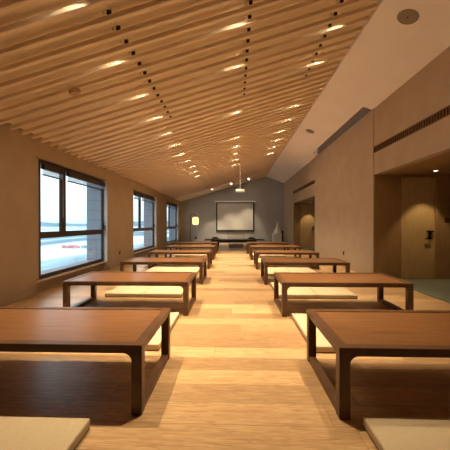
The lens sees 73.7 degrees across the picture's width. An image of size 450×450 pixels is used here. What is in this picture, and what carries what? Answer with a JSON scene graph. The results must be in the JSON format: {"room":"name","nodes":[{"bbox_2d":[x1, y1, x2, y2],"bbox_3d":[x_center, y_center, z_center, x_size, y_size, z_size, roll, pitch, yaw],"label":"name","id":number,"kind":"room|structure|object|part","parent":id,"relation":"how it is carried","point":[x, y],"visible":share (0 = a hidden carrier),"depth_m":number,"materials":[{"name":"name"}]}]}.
{"room":"lecture room","nodes":[
{"label":"lecture room","id":0,"kind":"room"},
{"bbox_2d":[0,123,180,301],"bbox_3d":[-3.082,-0.180,7.601,0.480,2.510,19.800,0,0,2],"label":"wall","id":1,"kind":"structure","parent":0,"point":[20,154],"depth_m":4.62,"materials":[{"name":"beige paint"}]},
{"bbox_2d":[36,159,107,283],"bbox_3d":[-3.137,0.000,5.973,0.512,2.160,2.638,0,0,2],"label":"window","id":2,"kind":"structure","parent":1,"relation":"in","point":[96,232],"depth_m":6.68,"materials":[{"name":"brown metal"}]},
{"bbox_2d":[41,163,63,179],"bbox_3d":[-2.973,-0.575,5.204,0.068,0.875,0.569,0,0,2],"label":"blind","id":3,"kind":"object","parent":2,"relation":"attached to","point":[46,167],"visible":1,"depth_m":5.15,"materials":[{"name":"grey fabric"}]},
{"bbox_3d":[-2.977,-0.826,5.203,0.052,0.018,0.561,0,0,2],"label":"rail","id":4,"kind":"part","parent":3,"relation":"part of","materials":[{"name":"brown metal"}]},
{"bbox_3d":[-2.933,0.895,5.962,0.104,0.026,2.622,0,0,2],"label":"sill","id":5,"kind":"part","parent":2,"relation":"part of","materials":[{"name":"brown wood"}]},
{"bbox_2d":[66,171,104,218],"bbox_3d":[-2.934,-0.579,6.438,0.068,0.875,1.564,0,0,2],"label":"blind","id":6,"kind":"object","parent":2,"relation":"attached to","point":[81,178],"visible":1,"depth_m":6.32,"materials":[{"name":"grey fabric"}]},
{"bbox_3d":[-2.938,-0.830,6.437,0.052,0.018,1.556,0,0,2],"label":"rail","id":7,"kind":"part","parent":6,"relation":"part of","materials":[{"name":"brown metal"}]},
{"bbox_3d":[-2.881,-0.534,7.169,0.009,0.780,0.007,0,0,2],"label":"cord","id":8,"kind":"part","parent":6,"relation":"part of","materials":[{"name":"white metal"}]},
{"bbox_3d":[-2.899,-0.004,7.278,0.090,2.160,0.013,0,0,2],"label":"jamb trim","id":9,"kind":"part","parent":2,"relation":"part of","materials":[{"name":"white metal"}]},
{"bbox_2d":[0,247,164,305],"bbox_3d":[-2.836,1.040,7.597,0.012,0.070,19.396,0,0,2],"label":"baseboard","id":10,"kind":"structure","parent":1,"relation":"attached to","point":[25,296],"depth_m":4.34,"materials":[{"name":"beige paint"}]},
{"bbox_2d":[133,190,156,253],"bbox_3d":[-2.994,-0.015,10.506,0.512,2.160,2.688,0,0,2],"label":"window","id":11,"kind":"structure","parent":1,"relation":"in","point":[149,229],"depth_m":11.82,"materials":[{"name":"brown metal"}]},
{"bbox_2d":[134,192,140,199],"bbox_3d":[-2.830,-0.590,9.719,0.068,0.875,0.583,0,0,2],"label":"blind","id":12,"kind":"object","parent":11,"relation":"attached to","point":[137,195],"visible":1,"depth_m":9.66,"materials":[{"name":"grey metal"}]},
{"bbox_3d":[-2.790,0.880,10.494,0.104,0.026,2.672,0,0,2],"label":"sill","id":13,"kind":"part","parent":11,"relation":"part of","materials":[{"name":"brown wood"}]},
{"bbox_2d":[141,195,154,203],"bbox_3d":[-2.790,-0.594,10.978,0.068,0.875,1.600,0,0,2],"label":"blind","id":14,"kind":"object","parent":11,"relation":"attached to","point":[143,197],"visible":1,"depth_m":10.81,"materials":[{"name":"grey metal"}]},
{"bbox_3d":[-2.755,-0.019,11.835,0.090,2.160,0.013,0,0,2],"label":"jamb trim","id":15,"kind":"part","parent":11,"relation":"part of","materials":[{"name":"white metal"}]},
{"bbox_2d":[167,202,177,243],"bbox_3d":[-2.850,-0.030,15.053,0.512,2.160,2.748,0,0,2],"label":"window","id":16,"kind":"structure","parent":1,"relation":"in","point":[172,213],"depth_m":16.40,"materials":[{"name":"brown metal"}]},
{"bbox_3d":[-2.610,-0.034,16.413,0.090,2.160,0.013,0,0,2],"label":"jamb trim","id":17,"kind":"part","parent":16,"relation":"part of","materials":[{"name":"white metal"}]},
{"bbox_2d":[0,0,449,201],"bbox_3d":[-0.076,-2.094,7.399,6.500,1.652,19.600,0,0,2],"label":"ceiling","id":18,"kind":"structure","parent":0,"point":[189,50],"depth_m":4.22,"materials":[{"name":"brown wood"}]},
{"bbox_2d":[68,88,80,95],"bbox_3d":[-1.825,-1.611,3.639,0.137,0.073,0.138,0,0,22],"label":"smoke detector","id":19,"kind":"object","parent":18,"relation":"attached to","point":[73,91],"visible":1,"depth_m":3.60,"materials":[{"name":"brown plastic"}]},
{"bbox_2d":[102,4,185,140],"bbox_3d":[-0.902,-1.956,8.151,0.077,0.054,14.250,0,0,2],"label":"rail","id":20,"kind":"object","parent":18,"relation":"attached to","point":[118,27],"visible":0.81,"depth_m":3.37,"materials":[{"name":"black metal"}]},
{"bbox_3d":[-0.131,-2.144,16.280,4.870,1.610,1.850,0,0,2],"label":"plain panel","id":21,"kind":"part","parent":18,"relation":"part of","materials":[{"name":"brown paint"}]},
{"bbox_2d":[236,165,244,191],"bbox_3d":[0.589,-1.835,11.656,0.350,1.112,0.330,0,0,2],"label":"ceiling projector","id":22,"kind":"object","parent":18,"relation":"hanging from","point":[240,189],"visible":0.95,"depth_m":11.50,"materials":[{"name":"white plastic"}]},
{"bbox_2d":[241,0,252,132],"bbox_3d":[0.407,-2.335,8.108,0.077,0.054,14.250,0,0,2],"label":"rail","id":23,"kind":"object","parent":18,"relation":"attached to","point":[250,1],"visible":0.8,"depth_m":3.77,"materials":[{"name":"black metal"}]},
{"bbox_2d":[283,0,343,122],"bbox_3d":[1.496,-2.651,8.073,0.077,0.054,14.250,0,0,2],"label":"rail","id":24,"kind":"object","parent":18,"relation":"attached to","point":[341,1],"visible":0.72,"depth_m":4.17,"materials":[{"name":"black metal"}]},
{"bbox_2d":[397,9,418,24],"bbox_3d":[2.263,-2.572,3.712,0.233,0.092,0.247,0,0,6],"label":"ceiling speaker","id":25,"kind":"object","parent":18,"relation":"attached to","point":[407,16],"visible":1,"depth_m":3.70,"materials":[{"name":"brown"}]},
{"bbox_2d":[0,243,449,449],"bbox_3d":[1.056,1.135,7.474,8.760,0.120,19.800,0,0,2],"label":"floor","id":26,"kind":"structure","parent":0,"point":[238,374],"depth_m":2.12,"materials":[{"name":"brown wood"}]},
{"bbox_2d":[0,417,89,449],"bbox_3d":[-1.025,1.066,1.147,0.575,0.060,0.950,0,0,2],"label":"floor cushion","id":27,"kind":"object","parent":26,"relation":"on","point":[16,433],"visible":1,"depth_m":1.50,"materials":[{"name":"brown fabric"}]},
{"bbox_2d":[0,306,170,415],"bbox_3d":[-1.228,0.890,2.128,1.530,0.405,0.770,0,0,2],"label":"table","id":28,"kind":"object","parent":26,"relation":"on","point":[126,330],"visible":1,"depth_m":1.97,"materials":[{"name":"brown wood"}]},
{"bbox_3d":[-1.228,0.702,2.127,1.530,0.028,0.770,0,0,2],"label":"border frame","id":29,"kind":"part","parent":28,"relation":"part of","materials":[{"name":"brown wood"}]},
{"bbox_3d":[-0.507,0.906,1.752,0.062,0.376,0.062,0,0,2],"label":"leg","id":30,"kind":"part","parent":28,"relation":"part of","materials":[{"name":"brown wood"}]},
{"bbox_3d":[-0.496,1.071,2.105,0.052,0.045,0.644,0,0,2],"label":"floor rail","id":31,"kind":"part","parent":28,"relation":"part of","materials":[{"name":"brown wood"}]},
{"bbox_3d":[-0.485,0.904,2.458,0.062,0.376,0.062,0,0,2],"label":"leg","id":32,"kind":"part","parent":28,"relation":"part of","materials":[{"name":"brown wood"}]},
{"bbox_2d":[105,286,152,296],"bbox_3d":[-1.503,1.054,4.968,0.575,0.060,0.950,0,0,2],"label":"floor cushion","id":33,"kind":"object","parent":26,"relation":"on","point":[120,291],"visible":0.54,"depth_m":4.62,"materials":[{"name":"brown fabric"}]},
{"bbox_2d":[63,271,195,315],"bbox_3d":[-1.193,0.884,3.998,1.530,0.405,0.770,0,0,2],"label":"table","id":34,"kind":"object","parent":26,"relation":"on","point":[93,279],"visible":0.92,"depth_m":3.78,"materials":[{"name":"brown wood"}]},
{"bbox_3d":[-1.937,0.900,3.668,0.062,0.376,0.062,0,0,2],"label":"leg","id":35,"kind":"part","parent":34,"relation":"part of","materials":[{"name":"brown wood"}]},
{"bbox_3d":[-1.925,1.064,4.021,0.052,0.045,0.644,0,0,2],"label":"floor rail","id":36,"kind":"part","parent":34,"relation":"part of","materials":[{"name":"brown wood"}]},
{"bbox_3d":[-1.914,0.897,4.374,0.062,0.376,0.062,0,0,2],"label":"leg","id":37,"kind":"part","parent":34,"relation":"part of","materials":[{"name":"brown wood"}]},
{"bbox_3d":[-1.193,0.696,3.997,1.530,0.028,0.770,0,0,2],"label":"border frame","id":38,"kind":"part","parent":34,"relation":"part of","materials":[{"name":"brown wood"}]},
{"bbox_3d":[-0.471,0.900,3.622,0.062,0.376,0.062,0,0,2],"label":"leg","id":39,"kind":"part","parent":34,"relation":"part of","materials":[{"name":"brown wood"}]},
{"bbox_3d":[-0.460,1.064,3.975,0.052,0.045,0.644,0,0,2],"label":"floor rail","id":40,"kind":"part","parent":34,"relation":"part of","materials":[{"name":"brown wood"}]},
{"bbox_3d":[-0.449,0.897,4.327,0.062,0.376,0.062,0,0,2],"label":"leg","id":41,"kind":"part","parent":34,"relation":"part of","materials":[{"name":"brown wood"}]},
{"bbox_2d":[145,327,160,350],"bbox_3d":[-0.598,1.061,2.739,0.127,0.060,0.548,0,0,2],"label":"floor cushion","id":42,"kind":"object","parent":26,"relation":"on","point":[154,343],"depth_m":2.62,"materials":[{"name":"beige fabric"}]},
{"bbox_2d":[145,267,176,271],"bbox_3d":[-1.468,1.047,6.838,0.575,0.060,0.950,0,0,2],"label":"floor cushion","id":43,"kind":"object","parent":26,"relation":"on","point":[153,269],"visible":0.38,"depth_m":6.86,"materials":[{"name":"brown fabric"}]},
{"bbox_2d":[120,257,206,283],"bbox_3d":[-1.157,0.878,5.867,1.530,0.405,0.770,0,0,2],"label":"table","id":44,"kind":"object","parent":26,"relation":"on","point":[201,262],"visible":0.79,"depth_m":5.59,"materials":[{"name":"brown wood"}]},
{"bbox_3d":[-1.157,0.690,5.867,1.530,0.028,0.770,0,0,2],"label":"border frame","id":45,"kind":"part","parent":44,"relation":"part of","materials":[{"name":"brown wood"}]},
{"bbox_3d":[-0.436,0.893,5.492,0.062,0.376,0.062,0,0,2],"label":"leg","id":46,"kind":"part","parent":44,"relation":"part of","materials":[{"name":"brown wood"}]},
{"bbox_3d":[-0.413,0.891,6.197,0.062,0.376,0.062,0,0,2],"label":"leg","id":47,"kind":"part","parent":44,"relation":"part of","materials":[{"name":"brown wood"}]},
{"bbox_2d":[143,283,190,297],"bbox_3d":[-0.921,1.054,4.950,0.575,0.060,0.950,0,0,2],"label":"floor cushion","id":48,"kind":"object","parent":26,"relation":"on","point":[155,291],"visible":0.67,"depth_m":4.55,"materials":[{"name":"brown fabric"}]},
{"bbox_3d":[-0.921,1.076,4.950,0.569,0.016,0.944,0,0,2],"label":"panel","id":49,"kind":"part","parent":48,"relation":"part of","materials":[{"name":"brown fabric"}]},
{"bbox_2d":[170,312,178,330],"bbox_3d":[-0.584,1.059,3.229,0.131,0.060,0.595,0,0,2],"label":"floor cushion","id":50,"kind":"object","parent":26,"relation":"on","point":[174,316],"depth_m":3.34,"materials":[{"name":"beige fabric"}]},
{"bbox_2d":[148,250,211,268],"bbox_3d":[-1.121,0.872,7.737,1.530,0.405,0.770,0,0,2],"label":"table","id":51,"kind":"object","parent":26,"relation":"on","point":[208,253],"visible":0.79,"depth_m":7.38,"materials":[{"name":"brown wood"}]},
{"bbox_3d":[-1.121,0.683,7.737,1.530,0.028,0.770,0,0,2],"label":"border frame","id":52,"kind":"part","parent":51,"relation":"part of","materials":[{"name":"brown wood"}]},
{"bbox_3d":[-0.400,0.887,7.361,0.062,0.376,0.062,0,0,2],"label":"leg","id":53,"kind":"part","parent":51,"relation":"part of","materials":[{"name":"brown wood"}]},
{"bbox_2d":[175,254,192,256],"bbox_3d":[-1.396,1.035,10.578,0.575,0.060,0.950,0,0,2],"label":"floor cushion","id":54,"kind":"object","parent":26,"relation":"on","point":[176,255],"visible":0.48,"depth_m":10.11,"materials":[{"name":"brown fabric"}]},
{"bbox_2d":[171,267,198,274],"bbox_3d":[-0.886,1.047,6.820,0.575,0.060,0.950,0,0,2],"label":"floor cushion","id":55,"kind":"object","parent":26,"relation":"on","point":[178,269],"visible":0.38,"depth_m":6.86,"materials":[{"name":"brown fabric"}]},
{"bbox_2d":[165,245,215,259],"bbox_3d":[-1.086,0.866,9.607,1.530,0.405,0.770,0,0,2],"label":"table","id":56,"kind":"object","parent":26,"relation":"on","point":[213,247],"visible":0.8,"depth_m":9.27,"materials":[{"name":"brown wood"}]},
{"bbox_3d":[-1.086,0.677,9.606,1.530,0.028,0.770,0,0,2],"label":"border frame","id":57,"kind":"part","parent":56,"relation":"part of","materials":[{"name":"brown wood"}]},
{"bbox_2d":[190,214,198,241],"bbox_3d":[-1.746,0.213,16.414,0.612,1.666,0.344,0,0,2],"label":"floor lamp","id":58,"kind":"object","parent":26,"relation":"on","point":[195,220],"visible":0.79,"depth_m":16.34,"materials":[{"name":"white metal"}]},
{"bbox_3d":[-1.613,-0.224,16.409,0.344,0.420,0.344,0,0,2],"label":"lamp shade","id":59,"kind":"part","parent":58,"relation":"part of","materials":[{"name":"beige"}]},
{"bbox_2d":[176,242,217,253],"bbox_3d":[-1.050,0.860,11.477,1.530,0.405,0.770,0,0,2],"label":"table","id":60,"kind":"object","parent":26,"relation":"on","point":[177,243],"visible":0.73,"depth_m":11.13,"materials":[{"name":"brown wood"}]},
{"bbox_3d":[-1.050,0.671,11.476,1.530,0.028,0.770,0,0,2],"label":"border frame","id":61,"kind":"part","parent":60,"relation":"part of","materials":[{"name":"brown wood"}]},
{"bbox_2d":[192,254,206,256],"bbox_3d":[-0.814,1.035,10.559,0.575,0.060,0.950,0,0,2],"label":"floor cushion","id":62,"kind":"object","parent":26,"relation":"on","point":[193,255],"visible":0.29,"depth_m":10.09,"materials":[{"name":"brown fabric"}]},
{"bbox_2d":[204,239,264,244],"bbox_3d":[0.437,0.854,13.821,2.720,0.400,0.650,0,0,2],"label":"table","id":63,"kind":"object","parent":26,"relation":"on","point":[212,240],"visible":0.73,"depth_m":13.55,"materials":[{"name":"brown wood"}]},
{"bbox_2d":[228,234,243,246],"bbox_3d":[0.537,0.743,14.449,0.756,0.618,0.532,0,0,2],"label":"chair","id":64,"kind":"object","parent":26,"relation":"on","point":[229,244],"visible":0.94,"depth_m":14.62,"materials":[{"name":"brown wood"}]},
{"bbox_3d":[0.536,0.967,14.424,0.720,0.130,0.480,0,0,2],"label":"seat","id":65,"kind":"part","parent":64,"relation":"part of","materials":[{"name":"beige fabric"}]},
{"bbox_2d":[246,242,288,253],"bbox_3d":[1.597,0.860,11.393,1.530,0.405,0.770,0,0,2],"label":"table","id":66,"kind":"object","parent":26,"relation":"on","point":[247,243],"visible":0.74,"depth_m":11.03,"materials":[{"name":"brown wood"}]},
{"bbox_3d":[1.597,0.671,11.393,1.530,0.028,0.770,0,0,2],"label":"border frame","id":67,"kind":"part","parent":66,"relation":"part of","materials":[{"name":"brown wood"}]},
{"bbox_2d":[260,267,288,275],"bbox_3d":[1.121,1.048,6.756,0.575,0.060,0.950,0,0,2],"label":"floor cushion","id":68,"kind":"object","parent":26,"relation":"on","point":[271,270],"visible":0.54,"depth_m":6.71,"materials":[{"name":"brown fabric"}]},
{"bbox_2d":[249,245,300,259],"bbox_3d":[1.561,0.866,9.523,1.530,0.405,0.770,0,0,2],"label":"table","id":69,"kind":"object","parent":26,"relation":"on","point":[251,247],"visible":0.88,"depth_m":9.31,"materials":[{"name":"brown wood"}]},
{"bbox_3d":[1.561,0.677,9.523,1.530,0.028,0.770,0,0,2],"label":"border frame","id":70,"kind":"part","parent":69,"relation":"part of","materials":[{"name":"brown wood"}]},
{"bbox_2d":[272,233,281,241],"bbox_3d":[2.827,0.751,16.321,0.480,0.590,0.450,0,0,2],"label":"pedestal","id":71,"kind":"object","parent":26,"relation":"on","point":[276,237],"visible":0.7,"depth_m":16.11,"materials":[{"name":"white plastic"}]},
{"bbox_2d":[274,222,280,232],"bbox_3d":[2.847,0.106,16.319,0.410,0.700,0.408,0,0,2],"label":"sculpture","id":72,"kind":"object","parent":71,"relation":"on","point":[277,230],"visible":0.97,"depth_m":16.22,"materials":[{"name":"white ceramic"}]},
{"bbox_2d":[269,255,285,256],"bbox_3d":[1.774,1.035,10.478,0.575,0.060,0.950,0,0,2],"label":"floor cushion","id":73,"kind":"object","parent":26,"relation":"on","point":[269,255],"visible":0.45,"depth_m":10.00,"materials":[{"name":"brown fabric"}]},
{"bbox_2d":[279,283,280,298],"bbox_3d":[0.859,1.054,4.716,0.163,0.060,1.061,0,0,2],"label":"floor cushion","id":74,"kind":"object","parent":26,"relation":"on","point":[279,283],"depth_m":4.62,"materials":[{"name":"brown fabric"}]},
{"bbox_2d":[254,250,318,269],"bbox_3d":[1.525,0.872,7.654,1.530,0.405,0.770,0,0,2],"label":"table","id":75,"kind":"object","parent":26,"relation":"on","point":[257,253],"visible":0.95,"depth_m":7.32,"materials":[{"name":"brown wood"}]},
{"bbox_3d":[0.781,0.887,7.324,0.062,0.376,0.062,0,0,2],"label":"leg","id":76,"kind":"part","parent":75,"relation":"part of","materials":[{"name":"brown wood"}]},
{"bbox_3d":[1.525,0.684,7.653,1.530,0.028,0.770,0,0,2],"label":"border frame","id":77,"kind":"part","parent":75,"relation":"part of","materials":[{"name":"brown wood"}]},
{"bbox_2d":[292,313,306,341],"bbox_3d":[0.833,1.060,3.071,0.202,0.060,0.838,0,0,2],"label":"floor cushion","id":78,"kind":"object","parent":26,"relation":"on","point":[300,319],"depth_m":3.20,"materials":[{"name":"beige fabric"}]},
{"bbox_2d":[285,267,314,271],"bbox_3d":[1.703,1.048,6.738,0.575,0.060,0.950,0,0,2],"label":"floor cushion","id":79,"kind":"object","parent":26,"relation":"on","point":[290,269],"visible":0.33,"depth_m":6.86,"materials":[{"name":"brown fabric"}]},
{"bbox_2d":[287,287,316,298],"bbox_3d":[1.119,1.055,4.551,0.470,0.060,0.740,0,0,2],"label":"floor cushion","id":80,"kind":"object","parent":26,"relation":"on","point":[300,293],"depth_m":4.49,"materials":[{"name":"beige fabric"}]},
{"bbox_3d":[1.085,1.076,4.887,0.569,0.016,0.944,0,0,2],"label":"panel","id":81,"kind":"part","parent":80,"relation":"part of","materials":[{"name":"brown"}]},
{"bbox_2d":[261,258,349,284],"bbox_3d":[1.490,0.878,5.784,1.530,0.405,0.770,0,0,2],"label":"table","id":82,"kind":"object","parent":26,"relation":"on","point":[265,262],"visible":0.8,"depth_m":5.59,"materials":[{"name":"brown wood"}]},
{"bbox_3d":[0.768,0.891,6.160,0.062,0.376,0.062,0,0,2],"label":"leg","id":83,"kind":"part","parent":82,"relation":"part of","materials":[{"name":"brown wood"}]},
{"bbox_3d":[0.746,0.894,5.454,0.062,0.376,0.062,0,0,2],"label":"leg","id":84,"kind":"part","parent":82,"relation":"part of","materials":[{"name":"brown wood"}]},
{"bbox_3d":[1.490,0.690,5.783,1.530,0.028,0.770,0,0,2],"label":"border frame","id":85,"kind":"part","parent":82,"relation":"part of","materials":[{"name":"brown wood"}]},
{"bbox_3d":[2.233,0.891,6.114,0.062,0.376,0.062,0,0,2],"label":"leg","id":86,"kind":"part","parent":82,"relation":"part of","materials":[{"name":"brown wood"}]},
{"bbox_3d":[2.211,0.894,5.408,0.062,0.376,0.062,0,0,2],"label":"leg","id":87,"kind":"part","parent":82,"relation":"part of","materials":[{"name":"brown wood"}]},
{"bbox_2d":[301,247,314,250],"bbox_3d":[4.239,1.052,12.251,1.860,0.013,3.550,0,0,2],"label":"carpet","id":88,"kind":"object","parent":26,"relation":"on","point":[302,248],"visible":0.02,"depth_m":13.30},
{"bbox_2d":[316,327,335,352],"bbox_3d":[0.832,1.061,2.721,0.165,0.060,0.592,0,0,2],"label":"floor cushion","id":89,"kind":"object","parent":26,"relation":"on","point":[323,344],"depth_m":2.57,"materials":[{"name":"beige fabric"}]},
{"bbox_2d":[308,287,356,298],"bbox_3d":[1.667,1.054,4.868,0.575,0.060,0.950,0,0,2],"label":"floor cushion","id":90,"kind":"object","parent":26,"relation":"on","point":[322,292],"visible":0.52,"depth_m":4.49,"materials":[{"name":"brown fabric"}]},
{"bbox_2d":[274,272,413,316],"bbox_3d":[1.454,0.884,3.914,1.530,0.405,0.770,0,0,2],"label":"table","id":91,"kind":"object","parent":26,"relation":"on","point":[286,279],"visible":0.94,"depth_m":3.71,"materials":[{"name":"brown wood"}]},
{"bbox_3d":[0.732,0.897,4.290,0.062,0.376,0.062,0,0,2],"label":"leg","id":92,"kind":"part","parent":91,"relation":"part of","materials":[{"name":"brown wood"}]},
{"bbox_3d":[0.721,1.064,3.938,0.052,0.045,0.644,0,0,2],"label":"floor rail","id":93,"kind":"part","parent":91,"relation":"part of","materials":[{"name":"brown wood"}]},
{"bbox_3d":[0.710,0.900,3.584,0.062,0.376,0.062,0,0,2],"label":"leg","id":94,"kind":"part","parent":91,"relation":"part of","materials":[{"name":"brown wood"}]},
{"bbox_3d":[1.454,0.696,3.913,1.530,0.028,0.770,0,0,2],"label":"border frame","id":95,"kind":"part","parent":91,"relation":"part of","materials":[{"name":"brown wood"}]},
{"bbox_3d":[2.198,0.898,4.244,0.062,0.376,0.062,0,0,2],"label":"leg","id":96,"kind":"part","parent":91,"relation":"part of","materials":[{"name":"brown wood"}]},
{"bbox_3d":[2.187,1.065,3.891,0.052,0.045,0.644,0,0,2],"label":"floor rail","id":97,"kind":"part","parent":91,"relation":"part of","materials":[{"name":"brown wood"}]},
{"bbox_3d":[2.175,0.900,3.538,0.062,0.376,0.062,0,0,2],"label":"leg","id":98,"kind":"part","parent":91,"relation":"part of","materials":[{"name":"brown wood"}]},
{"bbox_2d":[306,309,449,419],"bbox_3d":[1.418,0.891,2.044,1.530,0.405,0.770,0,0,2],"label":"table","id":99,"kind":"object","parent":26,"relation":"on","point":[352,333],"visible":1,"depth_m":1.91,"materials":[{"name":"brown wood"}]},
{"bbox_3d":[0.697,0.904,2.420,0.062,0.376,0.062,0,0,2],"label":"leg","id":100,"kind":"part","parent":99,"relation":"part of","materials":[{"name":"brown wood"}]},
{"bbox_3d":[0.685,1.071,2.068,0.052,0.045,0.644,0,0,2],"label":"floor rail","id":101,"kind":"part","parent":99,"relation":"part of","materials":[{"name":"brown wood"}]},
{"bbox_3d":[0.674,0.906,1.715,0.062,0.376,0.062,0,0,2],"label":"leg","id":102,"kind":"part","parent":99,"relation":"part of","materials":[{"name":"brown wood"}]},
{"bbox_3d":[1.418,0.702,2.044,1.530,0.028,0.770,0,0,2],"label":"border frame","id":103,"kind":"part","parent":99,"relation":"part of","materials":[{"name":"brown wood"}]},
{"bbox_2d":[363,416,449,449],"bbox_3d":[1.019,1.066,1.147,0.575,0.060,0.950,0,0,2],"label":"floor cushion","id":104,"kind":"object","parent":26,"relation":"on","point":[387,433],"visible":1,"depth_m":1.50,"materials":[{"name":"brown fabric"}]},
{"bbox_2d":[402,279,449,302],"bbox_3d":[3.985,1.082,3.254,1.800,0.013,5.350,0,0,2],"label":"carpet","id":105,"kind":"object","parent":26,"relation":"on","point":[439,289],"visible":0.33,"depth_m":5.13,"materials":[{"name":"carpet"}]},
{"bbox_2d":[181,177,283,241],"bbox_3d":[1.366,-0.931,17.262,8.760,3.947,0.200,0,0,2],"label":"wall","id":106,"kind":"structure","parent":0,"point":[268,193],"depth_m":17.18,"materials":[{"name":"grey paint"}]},
{"bbox_2d":[215,201,255,230],"bbox_3d":[0.582,-0.504,17.138,2.320,1.746,0.099,0,0,2],"label":"projection screen","id":107,"kind":"object","parent":106,"relation":"attached to","point":[230,215],"visible":1,"depth_m":17.13,"materials":[{"name":"grey fabric"}]},
{"bbox_2d":[284,46,449,278],"bbox_3d":[4.125,-0.824,7.296,2.215,3.800,19.650,0,0,2],"label":"wall","id":108,"kind":"structure","parent":0,"point":[343,173],"depth_m":6.43,"materials":[{"name":"beige paint"}]},
{"bbox_2d":[293,203,314,245],"bbox_3d":[4.246,0.008,14.203,1.989,2.089,0.019,0,0,2],"label":"trim","id":109,"kind":"structure","parent":108,"relation":"attached to","point":[296,233],"depth_m":14.22,"materials":[{"name":"brown wood"}]},
{"bbox_2d":[293,180,314,193],"bbox_3d":[3.183,-1.523,12.312,0.014,0.125,3.818,0,0,2],"label":"air vent","id":110,"kind":"object","parent":108,"relation":"in","point":[313,181],"visible":1,"depth_m":11.99,"materials":[{"name":"brown metal"}]},
{"bbox_2d":[318,107,370,153],"bbox_3d":[3.040,-2.502,8.075,0.004,0.326,3.948,0,0,2],"label":"trim","id":111,"kind":"structure","parent":108,"relation":"attached to","point":[363,111],"depth_m":7.52,"materials":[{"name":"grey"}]},
{"bbox_2d":[373,105,449,152],"bbox_3d":[2.907,-1.494,3.564,0.014,0.125,4.918,0,0,2],"label":"air vent","id":112,"kind":"object","parent":108,"relation":"in","point":[444,112],"visible":1,"depth_m":4.61,"materials":[{"name":"brown metal"}]},
{"bbox_2d":[374,174,449,278],"bbox_3d":[3.986,0.036,5.974,1.989,2.089,0.044,0,0,2],"label":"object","id":113,"kind":"structure","parent":108,"relation":"attached to","point":[387,188],"depth_m":6.00,"materials":[{"name":"brown wood"}]},
{"bbox_2d":[401,178,434,277],"bbox_3d":[3.850,0.059,5.968,0.652,2.010,0.065,0,0,2],"label":"door","id":114,"kind":"structure","parent":108,"relation":"in","point":[417,194],"depth_m":5.99,"materials":[{"name":"brown wood"}]},
{"bbox_2d":[298,152,449,202],"bbox_3d":[4.105,-1.064,7.340,1.858,0.100,13.740,0,0,2],"label":"ceiling","id":115,"kind":"structure","parent":0,"point":[441,162],"depth_m":5.35,"materials":[{"name":"brown paint"}]},
{"bbox_3d":[4.204,-0.019,7.341,2.060,2.190,14.020,0,0,2],"label":"wall","id":116,"kind":"structure","parent":0,"visible":0},
{"bbox_2d":[300,204,314,246],"bbox_3d":[3.920,0.032,14.190,0.692,2.010,0.065,0,0,2],"label":"door","id":117,"kind":"structure","parent":116,"relation":"in","point":[307,211],"depth_m":14.21,"materials":[{"name":"brown wood"}]},
{"label":"outside","id":118,"kind":"structure","parent":0,"visible":0},
{"bbox_2d":[41,227,168,270],"bbox_3d":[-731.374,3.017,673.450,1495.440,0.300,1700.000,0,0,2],"label":"ground","id":119,"kind":"structure","parent":118,"point":[52,255],"depth_m":65.12,"materials":[{"name":"white snow"}]},
{"bbox_2d":[61,245,86,252],"bbox_3d":[-26.948,4.213,53.552,4.650,1.420,0.120,0,0,2],"label":"sign board","id":120,"kind":"object","parent":119,"relation":"on","point":[63,247],"visible":0.99,"depth_m":53.50,"materials":[{"name":"white paint"}]},
{"bbox_3d":[-26.947,3.882,53.566,4.650,0.760,0.090,0,0,2],"label":"panel","id":121,"kind":"part","parent":120,"relation":"part of","materials":[{"name":"white paint"}]},
{"bbox_2d":[41,221,167,226],"bbox_3d":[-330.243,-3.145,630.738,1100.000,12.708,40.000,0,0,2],"label":"hills","id":122,"kind":"structure","parent":119,"relation":"on","point":[43,224],"depth_m":610.20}
]}

